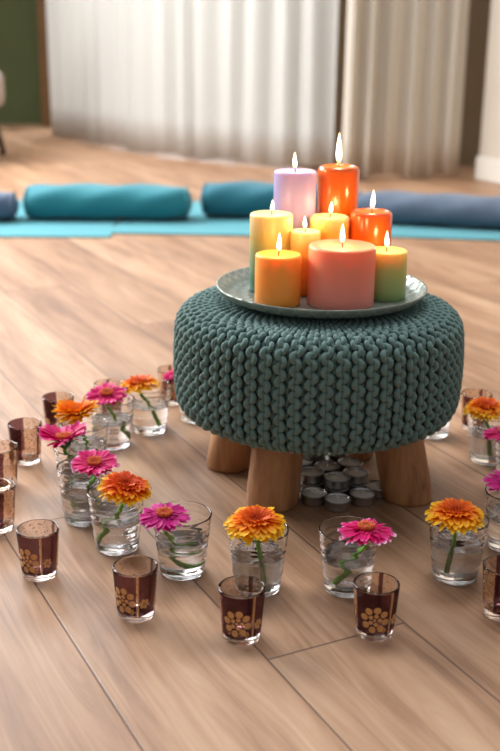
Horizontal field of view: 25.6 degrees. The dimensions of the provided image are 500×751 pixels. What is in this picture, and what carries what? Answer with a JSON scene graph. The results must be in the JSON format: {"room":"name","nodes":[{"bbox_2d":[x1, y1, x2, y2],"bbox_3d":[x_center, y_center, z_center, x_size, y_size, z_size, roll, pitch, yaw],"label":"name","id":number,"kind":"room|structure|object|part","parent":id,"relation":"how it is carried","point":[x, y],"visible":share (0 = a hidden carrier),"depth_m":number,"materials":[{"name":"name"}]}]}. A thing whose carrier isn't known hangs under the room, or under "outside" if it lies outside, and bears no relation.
{"room":"exercise studio","nodes":[
{"label":"exercise studio","id":0,"kind":"room"},
{"bbox_2d":[0,0,41,123],"bbox_3d":[-3.058,-2.996,6.953,3.800,2.700,0.150,1,18,0],"label":"wall","id":1,"kind":"structure","parent":0,"point":[19,47],"depth_m":7.18,"materials":[{"name":"green paint"}]},
{"bbox_2d":[37,0,50,126],"bbox_3d":[-1.247,-2.923,6.805,0.175,2.700,0.140,1,18,0],"label":"trim","id":2,"kind":"structure","parent":1,"relation":"attached to","point":[41,4],"depth_m":7.04,"materials":[{"name":"brown wood"}]},
{"bbox_2d":[46,0,338,166],"bbox_3d":[-0.446,-2.344,5.457,2.145,2.446,0.234,17,24,41],"label":"curtain","id":3,"kind":"object","parent":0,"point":[251,81],"visible":1,"depth_m":5.44,"materials":[{"name":"white fabric"}]},
{"bbox_2d":[0,124,499,750],"bbox_3d":[0.009,-0.618,4.215,10.000,0.050,9.600,1,18,0],"label":"floor","id":4,"kind":"structure","parent":0,"point":[76,313],"depth_m":1.44,"materials":[{"name":"brown wood"}]},
{"bbox_2d":[0,73,6,154],"bbox_3d":[-1.617,-1.471,5.321,0.754,0.854,0.584,1,18,0],"label":"chair","id":5,"kind":"object","parent":4,"relation":"on","point":[2,94],"visible":1,"depth_m":5.54,"materials":[{"name":"beige fabric"}]},
{"bbox_3d":[-1.583,-1.384,5.340,0.685,0.190,0.540,1,18,0],"label":"seat","id":6,"kind":"part","parent":5,"relation":"part of","materials":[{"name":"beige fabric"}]},
{"bbox_3d":[-1.303,-1.262,5.635,0.108,0.270,0.043,-16,24,-41],"label":"leg","id":7,"kind":"part","parent":5,"relation":"part of","materials":[{"name":"brown wood"}]},
{"bbox_2d":[0,478,14,533],"bbox_3d":[-0.356,0.184,1.544,0.055,0.066,0.055,-9,20,-27],"label":"glass","id":8,"kind":"object","parent":4,"relation":"on","point":[7,486],"visible":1,"depth_m":1.53,"materials":[{"name":"brown glass"}]},
{"bbox_2d":[0,440,17,486],"bbox_3d":[-0.381,0.139,1.683,0.055,0.066,0.055,-4,19,-13],"label":"glass","id":9,"kind":"object","parent":4,"relation":"on","point":[8,448],"visible":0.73,"depth_m":1.67,"materials":[{"name":"brown glass"}]},
{"bbox_2d":[8,417,41,465],"bbox_3d":[-0.362,0.108,1.779,0.055,0.066,0.055,4,18,10],"label":"glass","id":10,"kind":"object","parent":4,"relation":"on","point":[23,431],"visible":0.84,"depth_m":1.76,"materials":[{"name":"brown glass"}]},
{"bbox_2d":[16,519,58,581],"bbox_3d":[-0.272,0.227,1.417,0.055,0.066,0.055,8,19,20],"label":"glass","id":11,"kind":"object","parent":4,"relation":"on","point":[37,539],"visible":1,"depth_m":1.40,"materials":[{"name":"brown glass"}]},
{"bbox_2d":[42,391,73,427],"bbox_3d":[-0.331,0.067,1.905,0.055,0.066,0.055,4,18,10],"label":"glass","id":12,"kind":"object","parent":4,"relation":"on","point":[49,399],"visible":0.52,"depth_m":1.89,"materials":[{"name":"brown glass"}]},
{"bbox_2d":[0,200,117,237],"bbox_3d":[-1.322,-0.564,3.902,1.700,0.006,0.740,0,18,-3],"label":"yoga mat","id":13,"kind":"object","parent":4,"relation":"on","point":[21,226],"visible":0.49,"depth_m":3.72,"materials":[{"name":"teal rubber"}]},
{"bbox_2d":[0,192,18,218],"bbox_3d":[-1.097,-0.595,3.828,0.580,0.104,0.174,0,18,-4],"label":"bolster","id":14,"kind":"object","parent":13,"relation":"on","point":[9,203],"visible":1,"depth_m":3.79,"materials":[{"name":"blue fabric"}]},
{"bbox_2d":[54,437,105,465],"bbox_3d":[-0.253,0.144,1.645,0.077,0.083,0.077,6,19,16],"label":"glass tumbler","id":15,"kind":"object","parent":4,"relation":"on","point":[85,443],"visible":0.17,"depth_m":1.67,"materials":[{"name":"glass"}]},
{"bbox_2d":[37,420,86,454],"bbox_3d":[-0.274,0.123,1.625,0.077,0.110,0.076,1,18,0],"label":"gerbera","id":16,"kind":"object","parent":15,"relation":"in","point":[63,437],"visible":0.97,"depth_m":1.61,"materials":[{"name":"pink plant"}]},
{"bbox_2d":[56,431,70,441],"bbox_3d":[-0.274,0.089,1.615,0.023,0.012,0.022,-5,18,2],"label":"flower","id":17,"kind":"object","parent":16,"relation":"on","point":[60,435],"depth_m":1.61,"materials":[{"name":"plant"}]},
{"bbox_2d":[56,457,110,526],"bbox_3d":[-0.236,0.168,1.573,0.077,0.083,0.077,3,18,8],"label":"glass tumbler","id":18,"kind":"object","parent":4,"relation":"on","point":[74,487],"visible":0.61,"depth_m":1.54,"materials":[{"name":"glass"}]},
{"bbox_2d":[71,449,119,477],"bbox_3d":[-0.217,0.158,1.540,0.068,0.098,0.066,9,20,24],"label":"gerbera","id":19,"kind":"object","parent":18,"relation":"in","point":[91,462],"visible":0.94,"depth_m":1.52,"materials":[{"name":"pink plant"}]},
{"bbox_2d":[87,455,101,465],"bbox_3d":[-0.215,0.119,1.527,0.021,0.010,0.020,1,27,0],"label":"flower","id":20,"kind":"object","parent":19,"relation":"on","point":[92,460],"depth_m":1.53,"materials":[{"name":"plant"}]},
{"bbox_2d":[59,415,108,448],"bbox_3d":[-0.261,0.114,1.736,0.077,0.083,0.077,4,18,11],"label":"glass tumbler","id":21,"kind":"object","parent":4,"relation":"on","point":[97,426],"visible":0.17,"depth_m":1.74,"materials":[{"name":"glass"}]},
{"bbox_2d":[52,395,98,424],"bbox_3d":[-0.272,0.087,1.720,0.074,0.120,0.075,1,18,0],"label":"gerbera","id":22,"kind":"object","parent":21,"relation":"in","point":[74,411],"visible":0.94,"depth_m":1.70,"materials":[{"name":"orange plant"}]},
{"bbox_2d":[68,407,87,415],"bbox_3d":[-0.269,0.056,1.711,0.037,0.012,0.036,-5,18,2],"label":"flower","id":23,"kind":"object","parent":22,"relation":"on","point":[72,411],"depth_m":1.70,"materials":[{"name":"orange plant"}]},
{"bbox_2d":[94,379,121,388],"bbox_3d":[-0.253,0.045,1.976,0.055,0.066,0.055,-9,21,-28],"label":"glass","id":24,"kind":"object","parent":4,"relation":"on","point":[99,382],"visible":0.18,"depth_m":1.99,"materials":[{"name":"clear glass"}]},
{"bbox_2d":[90,392,134,450],"bbox_3d":[-0.231,0.078,1.849,0.077,0.083,0.077,7,19,18],"label":"glass tumbler","id":25,"kind":"object","parent":4,"relation":"on","point":[119,416],"visible":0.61,"depth_m":1.82,"materials":[{"name":"glass"}]},
{"bbox_2d":[85,381,127,405],"bbox_3d":[-0.235,0.067,1.811,0.070,0.102,0.067,-4,19,-16],"label":"gerbera","id":26,"kind":"object","parent":25,"relation":"in","point":[106,394],"visible":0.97,"depth_m":1.79,"materials":[{"name":"pink plant"}]},
{"bbox_2d":[100,387,112,396],"bbox_3d":[-0.234,0.027,1.799,0.021,0.011,0.021,1,29,0],"label":"flower center","id":27,"kind":"object","parent":26,"relation":"on","point":[104,391],"depth_m":1.80,"materials":[{"name":"orange plant"}]},
{"bbox_2d":[87,483,143,555],"bbox_3d":[-0.181,0.195,1.491,0.077,0.083,0.077,15,23,38],"label":"glass tumbler","id":28,"kind":"object","parent":4,"relation":"on","point":[116,528],"visible":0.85,"depth_m":1.47,"materials":[{"name":"glass"}]},
{"bbox_2d":[97,470,151,506],"bbox_3d":[-0.167,0.180,1.469,0.073,0.102,0.074,1,18,0],"label":"gerbera","id":29,"kind":"object","parent":28,"relation":"in","point":[124,487],"visible":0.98,"depth_m":1.45,"materials":[{"name":"orange plant"}]},
{"bbox_2d":[113,473,138,487],"bbox_3d":[-0.164,0.141,1.456,0.036,0.012,0.036,8,23,-3],"label":"flower","id":30,"kind":"object","parent":29,"relation":"on","point":[120,480],"depth_m":1.45,"materials":[{"name":"orange plant"}]},
{"bbox_2d":[112,555,157,622],"bbox_3d":[-0.138,0.258,1.325,0.055,0.066,0.055,10,20,26],"label":"glass","id":31,"kind":"object","parent":4,"relation":"on","point":[134,576],"visible":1,"depth_m":1.31,"materials":[{"name":"brown glass"}]},
{"bbox_2d":[129,379,171,435],"bbox_3d":[-0.175,0.057,1.915,0.077,0.083,0.077,3,18,8],"label":"glass tumbler","id":32,"kind":"object","parent":4,"relation":"on","point":[151,408],"visible":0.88,"depth_m":1.89,"materials":[{"name":"glass"}]},
{"bbox_2d":[120,374,160,394],"bbox_3d":[-0.187,0.048,1.879,0.072,0.100,0.070,1,18,0],"label":"gerbera","id":33,"kind":"object","parent":32,"relation":"in","point":[137,383],"visible":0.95,"depth_m":1.85,"materials":[{"name":"orange plant"}]},
{"bbox_2d":[129,376,148,383],"bbox_3d":[-0.188,0.008,1.867,0.035,0.011,0.034,-6,17,2],"label":"flower center","id":34,"kind":"object","parent":33,"relation":"on","point":[133,379],"depth_m":1.86,"materials":[{"name":"orange plant"}]},
{"bbox_2d":[157,364,178,405],"bbox_3d":[-0.146,0.019,2.062,0.055,0.066,0.055,-9,21,-28],"label":"glass","id":35,"kind":"object","parent":4,"relation":"on","point":[161,370],"visible":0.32,"depth_m":2.05,"materials":[{"name":"glass"}]},
{"bbox_2d":[112,201,249,235],"bbox_3d":[-0.092,-0.572,3.978,0.730,0.006,0.680,1,18,1],"label":"yoga mat","id":36,"kind":"object","parent":4,"relation":"on","point":[196,223],"visible":0.21,"depth_m":3.79,"materials":[{"name":"teal rubber"}]},
{"bbox_2d":[22,183,192,219],"bbox_3d":[-0.503,-0.617,3.892,0.600,0.122,0.174,0,18,-2],"label":"bolster","id":37,"kind":"object","parent":36,"relation":"on","point":[84,201],"visible":1,"depth_m":3.82,"materials":[{"name":"teal fabric"}]},
{"bbox_2d":[200,181,317,217],"bbox_3d":[0.069,-0.635,3.968,0.500,0.126,0.174,1,18,2],"label":"bolster","id":38,"kind":"object","parent":36,"relation":"on","point":[237,198],"visible":0.48,"depth_m":3.90,"materials":[{"name":"teal fabric"}]},
{"bbox_2d":[154,501,211,580],"bbox_3d":[-0.088,0.217,1.428,0.077,0.083,0.077,9,20,24],"label":"glass tumbler","id":39,"kind":"object","parent":4,"relation":"on","point":[182,552],"visible":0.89,"depth_m":1.41,"materials":[{"name":"glass"}]},
{"bbox_2d":[139,502,191,532],"bbox_3d":[-0.104,0.210,1.394,0.073,0.092,0.071,1,18,0],"label":"gerbera","id":40,"kind":"object","parent":39,"relation":"in","point":[164,517],"visible":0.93,"depth_m":1.37,"materials":[{"name":"pink plant"}]},
{"bbox_2d":[156,506,172,517],"bbox_3d":[-0.107,0.172,1.379,0.021,0.010,0.020,1,20,0],"label":"flower","id":41,"kind":"object","parent":40,"relation":"on","point":[167,511],"depth_m":1.38,"materials":[{"name":"plant"}]},
{"bbox_2d":[179,406,194,423],"bbox_3d":[-0.096,0.039,1.974,0.077,0.083,0.077,12,21,31],"label":"glass tumbler","id":42,"kind":"object","parent":4,"relation":"on","point":[183,416],"visible":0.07,"depth_m":1.96,"materials":[{"name":"glass"}]},
{"bbox_2d":[163,369,173,380],"bbox_3d":[-0.118,0.029,1.944,0.071,0.096,0.069,1,18,0],"label":"gerbera","id":43,"kind":"object","parent":42,"relation":"in","point":[168,375],"visible":0.13,"depth_m":1.92,"materials":[{"name":"pink plant"}]},
{"bbox_2d":[218,575,264,645],"bbox_3d":[-0.010,0.275,1.281,0.055,0.066,0.055,2,18,5],"label":"glass","id":44,"kind":"object","parent":4,"relation":"on","point":[241,597],"visible":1,"depth_m":1.26,"materials":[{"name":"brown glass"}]},
{"bbox_2d":[228,523,288,596],"bbox_3d":[0.010,0.231,1.389,0.077,0.083,0.077,4,18,11],"label":"glass tumbler","id":45,"kind":"object","parent":4,"relation":"on","point":[261,560],"visible":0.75,"depth_m":1.36,"materials":[{"name":"glass"}]},
{"bbox_2d":[223,504,286,545],"bbox_3d":[0.006,0.214,1.372,0.079,0.101,0.076,1,18,0],"label":"gerbera","id":46,"kind":"object","parent":45,"relation":"in","point":[256,522],"visible":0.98,"depth_m":1.35,"materials":[{"name":"orange plant"}]},
{"bbox_2d":[241,507,271,524],"bbox_3d":[0.008,0.175,1.357,0.039,0.012,0.038,1,25,0],"label":"flower","id":47,"kind":"object","parent":46,"relation":"on","point":[249,515],"depth_m":1.36,"materials":[{"name":"orange plant"}]},
{"bbox_2d":[299,481,323,490],"bbox_3d":[0.095,0.166,1.690,0.040,0.023,0.040,3,18,6],"label":"tealight","id":48,"kind":"object","parent":4,"relation":"on","point":[302,486],"visible":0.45,"depth_m":1.68,"materials":[{"name":"metal"}]},
{"bbox_2d":[300,466,324,484],"bbox_3d":[0.094,0.150,1.685,0.040,0.023,0.040,-10,21,-29],"label":"tealight","id":49,"kind":"object","parent":48,"relation":"on","point":[310,475],"visible":0.86,"depth_m":1.68,"materials":[{"name":"metal"}]},
{"bbox_2d":[301,487,326,506],"bbox_3d":[0.096,0.179,1.649,0.040,0.023,0.040,-6,19,-19],"label":"tealight","id":50,"kind":"object","parent":4,"relation":"on","point":[310,496],"visible":0.94,"depth_m":1.64,"materials":[{"name":"metal"}]},
{"bbox_2d":[173,286,464,512],"bbox_3d":[0.102,0.024,1.700,0.441,0.286,0.441,0,18,-4],"label":"footstool","id":51,"kind":"object","parent":4,"relation":"on","point":[270,391],"visible":0.77,"depth_m":1.52,"materials":[{"name":"teal fabric"}]},
{"bbox_3d":[-0.020,0.082,1.762,0.099,0.135,0.086,1,18,0],"label":"leg","id":52,"kind":"part","parent":51,"relation":"part of","materials":[{"name":"brown wood"}]},
{"bbox_3d":[0.039,0.124,1.635,0.077,0.135,0.098,13,22,33],"label":"leg","id":53,"kind":"part","parent":51,"relation":"part of","materials":[{"name":"brown wood"}]},
{"bbox_2d":[216,267,427,318],"bbox_3d":[0.108,-0.130,1.666,0.318,0.019,0.318,1,18,0],"label":"tray","id":54,"kind":"object","parent":51,"relation":"on","point":[233,285],"visible":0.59,"depth_m":1.59,"materials":[{"name":"metal"}]},
{"bbox_2d":[249,210,292,292],"bbox_3d":[0.032,-0.197,1.665,0.065,0.139,0.065,-7,20,-24],"label":"pillar candle","id":55,"kind":"object","parent":54,"relation":"on","point":[269,229],"visible":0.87,"depth_m":1.64,"materials":[{"name":"beige wax"}]},
{"bbox_2d":[255,249,301,307],"bbox_3d":[0.041,-0.156,1.595,0.067,0.105,0.067,14,22,36],"label":"pillar candle","id":56,"kind":"object","parent":54,"relation":"on","point":[277,272],"visible":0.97,"depth_m":1.57,"materials":[{"name":"orange wax"}]},
{"bbox_2d":[273,167,316,228],"bbox_3d":[0.069,-0.248,1.721,0.066,0.202,0.066,-1,18,-4],"label":"pillar candle","id":57,"kind":"object","parent":54,"relation":"on","point":[294,188],"visible":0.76,"depth_m":1.69,"materials":[{"name":"purple wax"}]},
{"bbox_2d":[290,227,320,295],"bbox_3d":[0.083,-0.182,1.655,0.046,0.118,0.046,3,18,5],"label":"pillar candle","id":58,"kind":"object","parent":54,"relation":"on","point":[300,238],"visible":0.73,"depth_m":1.64,"materials":[{"name":"orange wax"}]},
{"bbox_2d":[309,212,349,239],"bbox_3d":[0.122,-0.203,1.697,0.062,0.133,0.062,-6,19,-19],"label":"pillar candle","id":59,"kind":"object","parent":54,"relation":"on","point":[330,225],"visible":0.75,"depth_m":1.66,"materials":[{"name":"yellow wax"}]},
{"bbox_2d":[317,162,359,238],"bbox_3d":[0.138,-0.268,1.740,0.065,0.231,0.065,-12,22,-34],"label":"pillar candle","id":60,"kind":"object","parent":54,"relation":"on","point":[338,184],"visible":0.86,"depth_m":1.71,"materials":[{"name":"orange wax"}]},
{"bbox_2d":[307,239,375,309],"bbox_3d":[0.133,-0.162,1.597,0.098,0.118,0.098,-6,19,-20],"label":"pillar candle","id":61,"kind":"object","parent":54,"relation":"on","point":[341,272],"visible":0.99,"depth_m":1.57,"materials":[{"name":"pink wax"}]},
{"bbox_2d":[350,207,392,245],"bbox_3d":[0.185,-0.210,1.690,0.064,0.152,0.064,-3,18,-12],"label":"pillar candle","id":62,"kind":"object","parent":54,"relation":"on","point":[372,225],"visible":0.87,"depth_m":1.66,"materials":[{"name":"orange wax"}]},
{"bbox_2d":[374,246,407,301],"bbox_3d":[0.203,-0.166,1.638,0.062,0.102,0.062,-16,24,-41],"label":"pillar candle","id":63,"kind":"object","parent":54,"relation":"on","point":[391,262],"visible":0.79,"depth_m":1.62,"materials":[{"name":"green wax"}]},
{"bbox_3d":[0.164,0.069,1.810,0.078,0.135,0.097,12,21,31],"label":"leg","id":64,"kind":"part","parent":51,"relation":"part of","materials":[{"name":"brown wood"}]},
{"bbox_3d":[0.227,0.118,1.660,0.107,0.135,0.075,10,20,27],"label":"leg","id":65,"kind":"part","parent":51,"relation":"part of","materials":[{"name":"brown wood"}]},
{"bbox_2d":[324,485,349,494],"bbox_3d":[0.132,0.172,1.671,0.040,0.023,0.040,-5,19,-17],"label":"tealight","id":66,"kind":"object","parent":4,"relation":"on","point":[347,491],"visible":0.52,"depth_m":1.66,"materials":[{"name":"metal"}]},
{"bbox_2d":[324,471,350,490],"bbox_3d":[0.132,0.157,1.666,0.040,0.023,0.040,-3,18,-12],"label":"tealight","id":67,"kind":"object","parent":66,"relation":"on","point":[334,480],"visible":1,"depth_m":1.66,"materials":[{"name":"metal"}]},
{"bbox_2d":[324,493,350,512],"bbox_3d":[0.130,0.186,1.630,0.040,0.023,0.040,-4,19,-15],"label":"tealight","id":68,"kind":"object","parent":4,"relation":"on","point":[334,502],"visible":1,"depth_m":1.62,"materials":[{"name":"wax"}]},
{"bbox_2d":[318,516,377,597],"bbox_3d":[0.124,0.232,1.391,0.077,0.083,0.077,6,19,16],"label":"glass tumbler","id":69,"kind":"object","parent":4,"relation":"on","point":[341,562],"visible":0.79,"depth_m":1.36,"materials":[{"name":"glass"}]},
{"bbox_2d":[337,518,396,546],"bbox_3d":[0.142,0.223,1.359,0.072,0.093,0.072,1,18,0],"label":"gerbera","id":70,"kind":"object","parent":69,"relation":"in","point":[365,530],"visible":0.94,"depth_m":1.34,"materials":[{"name":"pink plant"}]},
{"bbox_2d":[358,520,375,531],"bbox_3d":[0.143,0.184,1.347,0.022,0.011,0.022,1,13,0],"label":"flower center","id":71,"kind":"object","parent":70,"relation":"on","point":[363,526],"depth_m":1.34,"materials":[{"name":"orange plant"}]},
{"bbox_2d":[350,480,369,489],"bbox_3d":[0.165,0.167,1.690,0.040,0.023,0.040,8,19,22],"label":"tealight","id":72,"kind":"object","parent":4,"relation":"on","point":[367,484],"visible":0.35,"depth_m":1.67,"materials":[{"name":"metal"}]},
{"bbox_2d":[343,467,368,485],"bbox_3d":[0.162,0.151,1.685,0.040,0.023,0.040,4,18,9],"label":"tealight","id":73,"kind":"object","parent":72,"relation":"on","point":[359,475],"visible":0.92,"depth_m":1.68,"materials":[{"name":"metal"}]},
{"bbox_2d":[350,487,375,506],"bbox_3d":[0.169,0.180,1.650,0.040,0.023,0.040,-2,18,-8],"label":"tealight","id":74,"kind":"object","parent":4,"relation":"on","point":[360,496],"visible":0.97,"depth_m":1.64,"materials":[{"name":"metal"}]},
{"bbox_2d":[365,480,383,498],"bbox_3d":[0.195,0.171,1.678,0.040,0.023,0.040,7,19,18],"label":"tealight","id":75,"kind":"object","parent":4,"relation":"on","point":[374,485],"visible":0.55,"depth_m":1.67,"materials":[{"name":"metal"}]},
{"bbox_2d":[353,572,399,641],"bbox_3d":[0.147,0.273,1.293,0.055,0.066,0.055,1,18,0],"label":"glass","id":76,"kind":"object","parent":4,"relation":"on","point":[376,594],"visible":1,"depth_m":1.28,"materials":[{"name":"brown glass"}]},
{"bbox_2d":[341,0,469,178],"bbox_3d":[0.704,-2.062,4.637,0.566,2.446,0.066,-3,18,-11],"label":"curtain","id":77,"kind":"object","parent":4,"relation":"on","point":[405,60],"visible":0.98,"depth_m":4.88,"materials":[{"name":"fabric"}]},
{"bbox_2d":[425,420,450,438],"bbox_3d":[0.318,0.063,1.918,0.077,0.083,0.077,-1,18,-7],"label":"glass tumbler","id":78,"kind":"object","parent":4,"relation":"on","point":[443,432],"visible":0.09,"depth_m":1.90,"materials":[{"name":"glass"}]},
{"bbox_2d":[391,224,499,240],"bbox_3d":[0.893,-0.546,3.940,1.140,0.006,0.660,3,18,6],"label":"yoga mat","id":79,"kind":"object","parent":4,"relation":"on","point":[423,231],"visible":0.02,"depth_m":3.73,"materials":[{"name":"teal rubber"}]},
{"bbox_2d":[358,190,499,228],"bbox_3d":[0.778,-0.577,3.847,0.860,0.109,0.195,5,18,12],"label":"bolster","id":80,"kind":"object","parent":79,"relation":"on","point":[442,209],"visible":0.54,"depth_m":3.80,"materials":[{"name":"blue fabric"}]},
{"bbox_2d":[429,514,489,585],"bbox_3d":[0.268,0.223,1.425,0.077,0.083,0.077,-6,19,-20],"label":"glass tumbler","id":81,"kind":"object","parent":4,"relation":"on","point":[455,558],"visible":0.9,"depth_m":1.40,"materials":[{"name":"glass"}]},
{"bbox_2d":[424,498,485,534],"bbox_3d":[0.260,0.208,1.405,0.076,0.098,0.079,1,18,0],"label":"gerbera","id":82,"kind":"object","parent":81,"relation":"in","point":[461,515],"visible":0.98,"depth_m":1.38,"materials":[{"name":"orange plant"}]},
{"bbox_2d":[441,499,471,516],"bbox_3d":[0.261,0.170,1.393,0.038,0.012,0.037,1,21,0],"label":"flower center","id":83,"kind":"object","parent":82,"relation":"on","point":[449,508],"depth_m":1.39,"materials":[{"name":"orange plant"}]},
{"bbox_2d":[461,388,492,430],"bbox_3d":[0.400,0.062,1.952,0.055,0.066,0.055,4,18,10],"label":"glass","id":84,"kind":"object","parent":4,"relation":"on","point":[467,395],"visible":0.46,"depth_m":1.95,"materials":[{"name":"glass"}]},
{"bbox_2d":[468,413,499,465],"bbox_3d":[0.394,0.100,1.807,0.077,0.083,0.077,5,18,11],"label":"glass tumbler","id":85,"kind":"object","parent":4,"relation":"on","point":[482,452],"visible":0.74,"depth_m":1.78,"materials":[{"name":"glass"}]},
{"bbox_2d":[463,396,499,420],"bbox_3d":[0.380,0.085,1.785,0.073,0.100,0.070,1,18,0],"label":"gerbera","id":86,"kind":"object","parent":85,"relation":"in","point":[487,408],"visible":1,"depth_m":1.76,"materials":[{"name":"orange plant"}]},
{"bbox_2d":[475,399,497,408],"bbox_3d":[0.381,0.046,1.771,0.035,0.011,0.034,1,23,0],"label":"flower","id":87,"kind":"object","parent":86,"relation":"on","point":[479,403],"depth_m":1.77,"materials":[{"name":"orange plant"}]},
{"bbox_2d":[483,555,499,621],"bbox_3d":[0.308,0.260,1.339,0.055,0.066,0.055,-7,20,-23],"label":"glass","id":88,"kind":"object","parent":4,"relation":"on","point":[491,564],"visible":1,"depth_m":1.33,"materials":[{"name":"brown glass"}]},
{"bbox_2d":[485,486,499,552],"bbox_3d":[0.358,0.197,1.509,0.077,0.083,0.077,-7,20,-23],"label":"glass tumbler","id":89,"kind":"object","parent":4,"relation":"on","point":[492,498],"visible":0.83,"depth_m":1.49,"materials":[{"name":"glass"}]},
{"bbox_2d":[482,470,499,491],"bbox_3d":[0.347,0.182,1.491,0.068,0.098,0.068,1,18,0],"label":"gerbera","id":90,"kind":"object","parent":89,"relation":"in","point":[493,481],"visible":1,"depth_m":1.48,"materials":[{"name":"pink plant"}]},
{"bbox_2d":[495,438,499,471],"bbox_3d":[0.413,0.138,1.692,0.077,0.083,0.077,12,21,30],"label":"glass tumbler","id":91,"kind":"object","parent":4,"relation":"on","point":[497,445],"visible":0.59,"depth_m":1.68,"materials":[{"name":"glass"}]},
{"bbox_2d":[482,426,499,442],"bbox_3d":[0.387,0.121,1.677,0.068,0.099,0.069,12,21,30],"label":"gerbera","id":92,"kind":"object","parent":91,"relation":"in","point":[494,432],"visible":1,"depth_m":1.67,"materials":[{"name":"pink plant"}]},
{"label":"tealight","id":93,"kind":"object","parent":4,"relation":"on","visible":0},
{"bbox_2d":[314,460,339,478],"bbox_3d":[0.119,0.143,1.708,0.040,0.023,0.040,8,19,22],"label":"tealight","id":94,"kind":"object","parent":93,"relation":"on","point":[327,466],"visible":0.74,"depth_m":1.71,"materials":[{"name":"metal"}]},
{"label":"tealight","id":95,"kind":"object","parent":4,"relation":"on","visible":0},
{"bbox_2d":[302,457,311,466],"bbox_3d":[0.078,0.138,1.722,0.040,0.023,0.040,-5,19,-16],"label":"tealight","id":96,"kind":"object","parent":95,"relation":"on","point":[304,462],"visible":0.21,"depth_m":1.72,"materials":[{"name":"wax"}]},
{"bbox_3d":[0.157,0.153,1.731,0.040,0.023,0.040,6,19,16],"label":"tealight","id":97,"kind":"object","parent":4,"relation":"on","visible":0},
{"bbox_2d":[337,457,362,471],"bbox_3d":[0.157,0.139,1.723,0.040,0.023,0.040,10,20,27],"label":"tealight","id":98,"kind":"object","parent":97,"relation":"on","point":[344,462],"visible":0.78,"depth_m":1.72,"materials":[{"name":"wax"}]},
{"label":"tealight","id":99,"kind":"object","parent":4,"relation":"on","visible":0},
{"bbox_2d":[303,455,325,465],"bbox_3d":[0.101,0.131,1.745,0.040,0.023,0.040,15,23,38],"label":"tealight","id":100,"kind":"object","parent":99,"relation":"on","point":[314,461],"visible":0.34,"depth_m":1.73,"materials":[{"name":"metal"}]},
{"bbox_2d":[303,450,324,458],"bbox_3d":[0.101,0.116,1.740,0.040,0.023,0.040,12,21,30],"label":"tealight","id":101,"kind":"object","parent":100,"relation":"on","point":[308,456],"visible":0.12,"depth_m":1.73,"materials":[{"name":"metal"}]},
{"bbox_3d":[0.140,0.142,1.766,0.040,0.023,0.040,3,18,6],"label":"tealight","id":102,"kind":"object","parent":4,"relation":"on","visible":0},
{"bbox_2d":[326,453,349,462],"bbox_3d":[0.141,0.126,1.762,0.040,0.023,0.040,-16,24,-42],"label":"tealight","id":103,"kind":"object","parent":102,"relation":"on","point":[329,456],"visible":0.25,"depth_m":1.75,"materials":[{"name":"metal"}]},
{"bbox_2d":[309,0,490,167],"bbox_3d":[0.921,-2.358,5.160,1.250,2.700,0.120,-4,19,-14],"label":"window frame","id":104,"kind":"structure","parent":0,"point":[479,10],"depth_m":5.39,"materials":[{"name":"beige paint"}]},
{"bbox_2d":[479,0,499,159],"bbox_3d":[1.817,-1.778,3.414,0.121,2.700,3.000,-9,20,-27],"label":"wall","id":105,"kind":"structure","parent":0,"point":[490,130],"depth_m":4.90,"materials":[{"name":"beige paint"}]},
{"bbox_2d":[475,156,499,183],"bbox_3d":[1.738,-0.535,3.783,0.021,0.105,3.000,-9,20,-27],"label":"baseboard","id":106,"kind":"structure","parent":105,"relation":"attached to","point":[487,169],"depth_m":4.96,"materials":[{"name":"beige paint"}]}
]}

